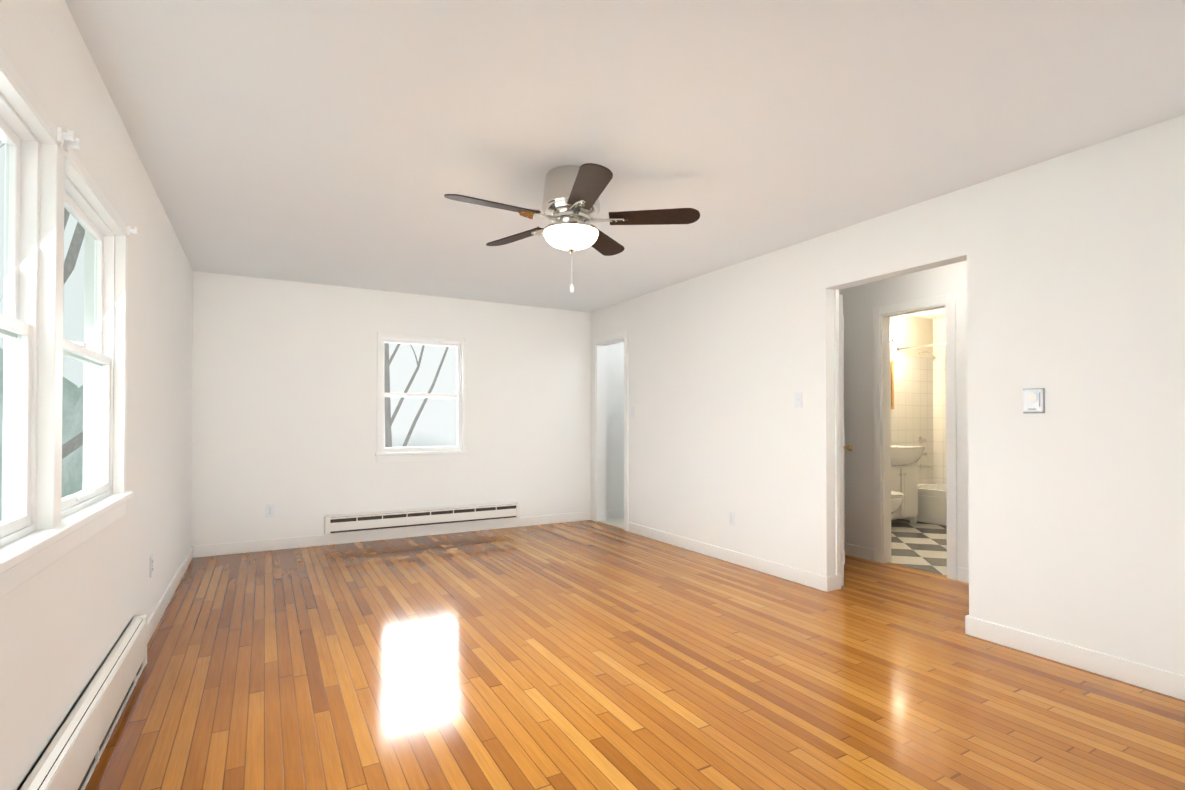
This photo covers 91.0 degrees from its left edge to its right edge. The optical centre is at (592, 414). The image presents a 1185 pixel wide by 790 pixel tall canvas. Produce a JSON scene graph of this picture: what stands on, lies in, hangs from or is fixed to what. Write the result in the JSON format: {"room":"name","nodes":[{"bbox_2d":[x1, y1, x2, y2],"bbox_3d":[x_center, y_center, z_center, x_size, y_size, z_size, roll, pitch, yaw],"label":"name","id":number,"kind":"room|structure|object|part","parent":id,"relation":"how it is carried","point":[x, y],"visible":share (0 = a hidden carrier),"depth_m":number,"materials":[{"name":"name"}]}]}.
{"room":"empty living room","nodes":[
{"label":"empty living room","id":0,"kind":"room"},
{"bbox_2d":[0,0,192,789],"bbox_3d":[-1.822,-0.040,2.019,0.120,2.440,6.900,0,-1,-29],"label":"wall","id":1,"kind":"structure","parent":0,"point":[65,620],"depth_m":2.36,"materials":[{"name":"paint"}]},
{"bbox_2d":[0,47,136,597],"bbox_3d":[-1.578,-0.202,1.676,0.136,1.247,1.940,0,-1,-29],"label":"window","id":2,"kind":"structure","parent":1,"relation":"in","point":[44,524],"depth_m":1.65,"materials":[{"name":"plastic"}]},
{"bbox_2d":[17,614,146,789],"bbox_3d":[-1.263,1.050,1.197,0.052,0.235,3.600,0,-1,-29],"label":"heater","id":3,"kind":"object","parent":1,"relation":"attached to","point":[70,754],"visible":1,"depth_m":1.93,"materials":[{"name":"metal"}]},
{"bbox_2d":[150,554,152,577],"bbox_3d":[-2.403,0.823,3.175,0.010,0.114,0.070,0,-1,-29],"label":"outlet","id":4,"kind":"object","parent":1,"relation":"attached to","point":[151,565],"visible":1,"depth_m":3.16,"materials":[{"name":"plastic"}]},
{"bbox_2d":[147,546,194,643],"bbox_3d":[-2.776,1.150,3.837,0.014,0.100,2.475,0,-1,-29],"label":"baseboard","id":5,"kind":"structure","parent":1,"relation":"attached to","point":[159,610],"depth_m":3.66,"materials":[{"name":"white wood"}]},
{"bbox_2d":[191,271,623,545],"bbox_3d":[-1.281,0.004,6.214,4.940,2.440,0.120,0,-1,-29],"label":"wall","id":6,"kind":"structure","parent":0,"point":[284,396],"depth_m":5.58,"materials":[{"name":"paint"}]},
{"bbox_2d":[266,504,274,516],"bbox_3d":[-2.892,0.859,5.223,0.070,0.114,0.010,0,-1,-29],"label":"outlet","id":7,"kind":"object","parent":6,"relation":"attached to","point":[270,510],"visible":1,"depth_m":5.22,"materials":[{"name":"plastic"}]},
{"bbox_2d":[195,511,590,557],"bbox_3d":[-1.710,1.171,5.882,3.880,0.100,0.017,0,-1,-29],"label":"baseboard","id":8,"kind":"structure","parent":6,"relation":"attached to","point":[314,540],"depth_m":5.64,"materials":[{"name":"white wood"}]},
{"bbox_2d":[375,332,467,462],"bbox_3d":[-1.726,-0.168,5.916,0.920,1.279,0.136,0,-1,-29],"label":"window","id":9,"kind":"structure","parent":6,"relation":"in","point":[383,454],"depth_m":5.91,"materials":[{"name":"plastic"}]},
{"bbox_2d":[324,502,519,534],"bbox_3d":[-1.644,1.034,5.890,1.940,0.170,0.065,0,-1,-29],"label":"baseboard heater","id":10,"kind":"object","parent":6,"relation":"attached to","point":[362,522],"visible":1,"depth_m":5.81,"materials":[{"name":"metal"}]},
{"bbox_2d":[606,508,623,517],"bbox_3d":[0.494,1.184,7.125,0.940,0.100,0.014,0,-1,-29],"label":"baseboard","id":11,"kind":"structure","parent":6,"relation":"attached to","point":[613,512],"depth_m":6.99,"materials":[{"name":"white wood"}]},
{"bbox_2d":[65,0,1184,318],"bbox_3d":[1.646,-1.314,3.986,8.080,0.150,6.900,0,-1,-29],"label":"ceiling","id":12,"kind":"structure","parent":0,"point":[341,142],"depth_m":2.44,"materials":[{"name":"paint"}]},
{"bbox_2d":[444,163,699,292],"bbox_3d":[-0.157,-0.942,3.008,1.222,0.615,1.272,0,-1,-29],"label":"ceiling fan","id":13,"kind":"object","parent":12,"relation":"hanging from","point":[571,204],"visible":1,"depth_m":2.94,"materials":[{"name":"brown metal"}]},
{"bbox_3d":[-0.112,-0.909,3.037,0.286,0.083,0.286,0,-1,-29],"label":"lamp shade","id":14,"kind":"part","parent":13,"relation":"part of","materials":[{"name":"white glass"}]},
{"bbox_2d":[80,516,1184,789],"bbox_3d":[0.352,1.250,3.230,5.110,0.126,6.900,0,-1,-29],"label":"floor","id":15,"kind":"structure","parent":0,"point":[588,654],"depth_m":2.56,"materials":[{"name":"brown wood"}]},
{"bbox_2d":[591,115,1184,675],"bbox_3d":[1.663,-0.019,3.982,0.120,2.440,6.660,0,-1,-29],"label":"wall","id":16,"kind":"structure","parent":0,"point":[1075,285],"depth_m":2.99,"materials":[{"name":"paint"}]},
{"bbox_2d":[593,330,628,530],"bbox_3d":[0.244,0.170,6.486,0.138,2.115,0.750,0,-1,-29],"label":"door frame","id":17,"kind":"structure","parent":16,"relation":"attached to","point":[599,344],"depth_m":6.73,"materials":[{"name":"white wood"}]},
{"bbox_2d":[631,406,634,416],"bbox_3d":[0.415,-0.032,6.056,0.019,0.114,0.070,0,-1,-29],"label":"light switch","id":18,"kind":"object","parent":16,"relation":"attached to","point":[632,411],"visible":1,"depth_m":6.05,"materials":[{"name":"plastic"}]},
{"bbox_2d":[628,522,834,591],"bbox_3d":[0.996,1.162,5.038,0.034,0.100,2.484,0,-1,-29],"label":"baseboard","id":19,"kind":"structure","parent":16,"relation":"attached to","point":[810,579],"depth_m":4.65,"materials":[{"name":"white wood"}]},
{"bbox_2d":[729,511,734,525],"bbox_3d":[1.140,0.849,4.769,0.010,0.114,0.070,0,-1,-29],"label":"outlet","id":20,"kind":"object","parent":16,"relation":"attached to","point":[731,518],"visible":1,"depth_m":4.76,"materials":[{"name":"plastic"}]},
{"bbox_2d":[794,392,801,407],"bbox_3d":[1.472,-0.107,4.179,0.019,0.114,0.070,0,-1,-29],"label":"light switch","id":21,"kind":"object","parent":16,"relation":"attached to","point":[797,399],"visible":1,"depth_m":4.18,"materials":[{"name":"plastic"}]},
{"bbox_2d":[835,574,840,589],"bbox_3d":[1.541,1.155,4.323,0.014,0.100,0.704,0,-1,-29],"label":"baseboard","id":22,"kind":"structure","parent":16,"relation":"attached to","point":[837,577],"depth_m":4.00,"materials":[{"name":"white wood"}]},
{"bbox_2d":[839,295,851,585],"bbox_3d":[1.885,0.179,4.437,0.667,2.030,0.550,0,-1,-29],"label":"bedroom door","id":23,"kind":"structure","parent":16,"relation":"in","point":[842,447],"depth_m":4.06,"materials":[{"name":"white wood"}]},
{"bbox_2d":[1023,388,1044,412],"bbox_3d":[2.188,-0.070,2.895,0.033,0.124,0.094,0,-1,-29],"label":"thermostat","id":24,"kind":"object","parent":16,"relation":"attached to","point":[1033,400],"visible":1,"depth_m":2.88,"materials":[{"name":"plastic"}]},
{"bbox_2d":[965,615,1184,699],"bbox_3d":[2.637,1.132,2.122,0.037,0.100,2.424,0,-1,-29],"label":"baseboard","id":25,"kind":"structure","parent":16,"relation":"attached to","point":[1165,682],"depth_m":2.71,"materials":[{"name":"white wood"}]},
{"bbox_2d":[839,260,968,568],"bbox_3d":[2.001,-0.003,5.521,0.100,2.440,4.550,0,-1,-29],"label":"wall","id":26,"kind":"structure","parent":0,"point":[860,302],"depth_m":4.86,"materials":[{"name":"paint"}]},
{"bbox_2d":[844,543,873,560],"bbox_3d":[2.249,1.161,4.948,0.017,0.100,0.310,0,-1,-29],"label":"baseboard","id":27,"kind":"structure","parent":26,"relation":"attached to","point":[861,552],"depth_m":4.92,"materials":[{"name":"white wood"}]},
{"bbox_2d":[873,293,957,579],"bbox_3d":[2.535,0.160,4.557,0.118,2.095,0.660,0,-1,-29],"label":"door frame","id":28,"kind":"structure","parent":26,"relation":"attached to","point":[882,432],"depth_m":4.76,"materials":[{"name":"white wood"}]},
{"bbox_2d":[958,567,968,582],"bbox_3d":[2.833,1.150,3.917,0.014,0.100,0.720,0,-1,-29],"label":"baseboard","id":29,"kind":"structure","parent":26,"relation":"attached to","point":[963,573],"depth_m":4.19,"materials":[{"name":"white wood"}]},
{"bbox_2d":[890,354,933,483],"bbox_3d":[3.074,0.009,6.693,2.920,2.440,0.100,0,-1,-29],"label":"wall","id":30,"kind":"structure","parent":0,"point":[911,417],"depth_m":7.13,"materials":[{"name":"tile"}]},
{"bbox_2d":[890,360,893,408],"bbox_3d":[3.349,-0.360,6.780,0.500,0.580,0.022,0,-1,-29],"label":"bathroom mirror","id":31,"kind":"object","parent":30,"relation":"attached to","point":[892,381],"visible":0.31,"depth_m":6.88,"materials":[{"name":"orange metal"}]},
{"bbox_2d":[890,333,901,341],"bbox_3d":[3.381,-0.905,6.729,0.600,0.096,0.151,0,-1,-29],"label":"sconce","id":32,"kind":"object","parent":30,"relation":"attached to","point":[896,338],"visible":0.35,"depth_m":6.78,"materials":[{"name":"silver metal"}]},
{"bbox_2d":[890,315,944,357],"bbox_3d":[3.595,-0.976,5.677,2.820,0.490,2.200,0,-1,-29],"label":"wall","id":33,"kind":"structure","parent":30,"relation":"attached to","point":[915,331],"depth_m":7.17,"materials":[{"name":"beige paint"}]},
{"bbox_2d":[896,343,944,350],"bbox_3d":[4.187,-0.798,6.010,0.055,0.056,2.199,0,-1,-29],"label":"rail","id":34,"kind":"object","parent":30,"relation":"attached to","point":[912,347],"visible":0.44,"depth_m":6.72,"materials":[{"name":"silver metal"}]},
{"bbox_2d":[918,436,932,470],"bbox_3d":[4.053,0.471,7.092,0.142,0.419,0.156,0,-1,-29],"label":"tub faucet","id":35,"kind":"object","parent":30,"relation":"attached to","point":[920,439],"visible":0.79,"depth_m":7.12,"materials":[{"name":"silver metal"}]},
{"bbox_2d":[919,351,937,360],"bbox_3d":[4.095,-0.719,7.089,0.070,0.144,0.224,0,-1,-29],"label":"shower head","id":36,"kind":"object","parent":30,"relation":"attached to","point":[934,358],"visible":1,"depth_m":7.04},
{"bbox_2d":[888,519,946,575],"bbox_3d":[3.617,1.279,5.666,2.970,0.120,2.400,0,-1,-29],"label":"floor","id":37,"kind":"structure","parent":0,"point":[922,546],"depth_m":5.40,"materials":[{"name":"multicoloured tile"}]},
{"bbox_2d":[891,491,903,533],"bbox_3d":[2.881,0.836,6.090,0.450,0.775,0.734,0,-1,-29],"label":"toilet","id":38,"kind":"object","parent":37,"relation":"on","point":[896,500],"visible":0.15,"depth_m":5.78,"materials":[{"name":"ceramic"}]},
{"bbox_2d":[891,445,924,522],"bbox_3d":[3.378,0.711,6.493,0.700,1.032,0.522,0,-1,-29],"label":"bathroom vanity","id":39,"kind":"object","parent":37,"relation":"on","point":[904,469],"visible":0.42,"depth_m":6.45,"materials":[{"name":"ceramic"}]},
{"bbox_2d":[899,483,946,525],"bbox_3d":[4.484,1.029,6.165,0.760,0.390,2.174,0,-1,-29],"label":"bathtub","id":40,"kind":"object","parent":37,"relation":"on","point":[931,503],"visible":0.12,"depth_m":6.58,"materials":[{"name":"ceramic"}]},
{"bbox_2d":[933,357,945,483],"bbox_3d":[4.867,0.006,6.383,0.100,2.440,2.200,0,-1,-29],"label":"wall","id":41,"kind":"structure","parent":0,"point":[939,408],"depth_m":7.25,"materials":[{"name":"tile"}]},
{"label":"outside","id":42,"kind":"structure","parent":0,"visible":0},
{"bbox_2d":[0,348,83,521],"bbox_3d":[-9.156,1.871,8.432,7.479,5.979,1.826,0,-1,-29],"label":"hedge","id":43,"kind":"object","parent":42,"point":[76,417],"depth_m":8.61,"materials":[{"name":"green plant"}]},
{"bbox_2d":[1,207,84,520],"bbox_3d":[-3.753,-3.383,7.527,7.693,15.258,5.934,0,-1,-29],"label":"tree","id":44,"kind":"object","parent":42,"point":[73,442],"depth_m":6.69,"materials":[{"name":"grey plant"}]},
{"bbox_2d":[0,139,456,446],"bbox_3d":[-8.855,-2.655,17.792,30.000,20.000,0.100,0,-1,-29],"label":"sky","id":45,"kind":"structure","parent":42,"point":[431,359],"depth_m":19.23,"materials":[{"name":"white"}]},
{"bbox_2d":[384,343,448,446],"bbox_3d":[-4.074,-1.081,13.126,5.826,10.768,6.421,0,-1,-29],"label":"tree","id":46,"kind":"object","parent":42,"point":[389,419],"depth_m":12.71,"materials":[{"name":"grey plant"}]}
]}

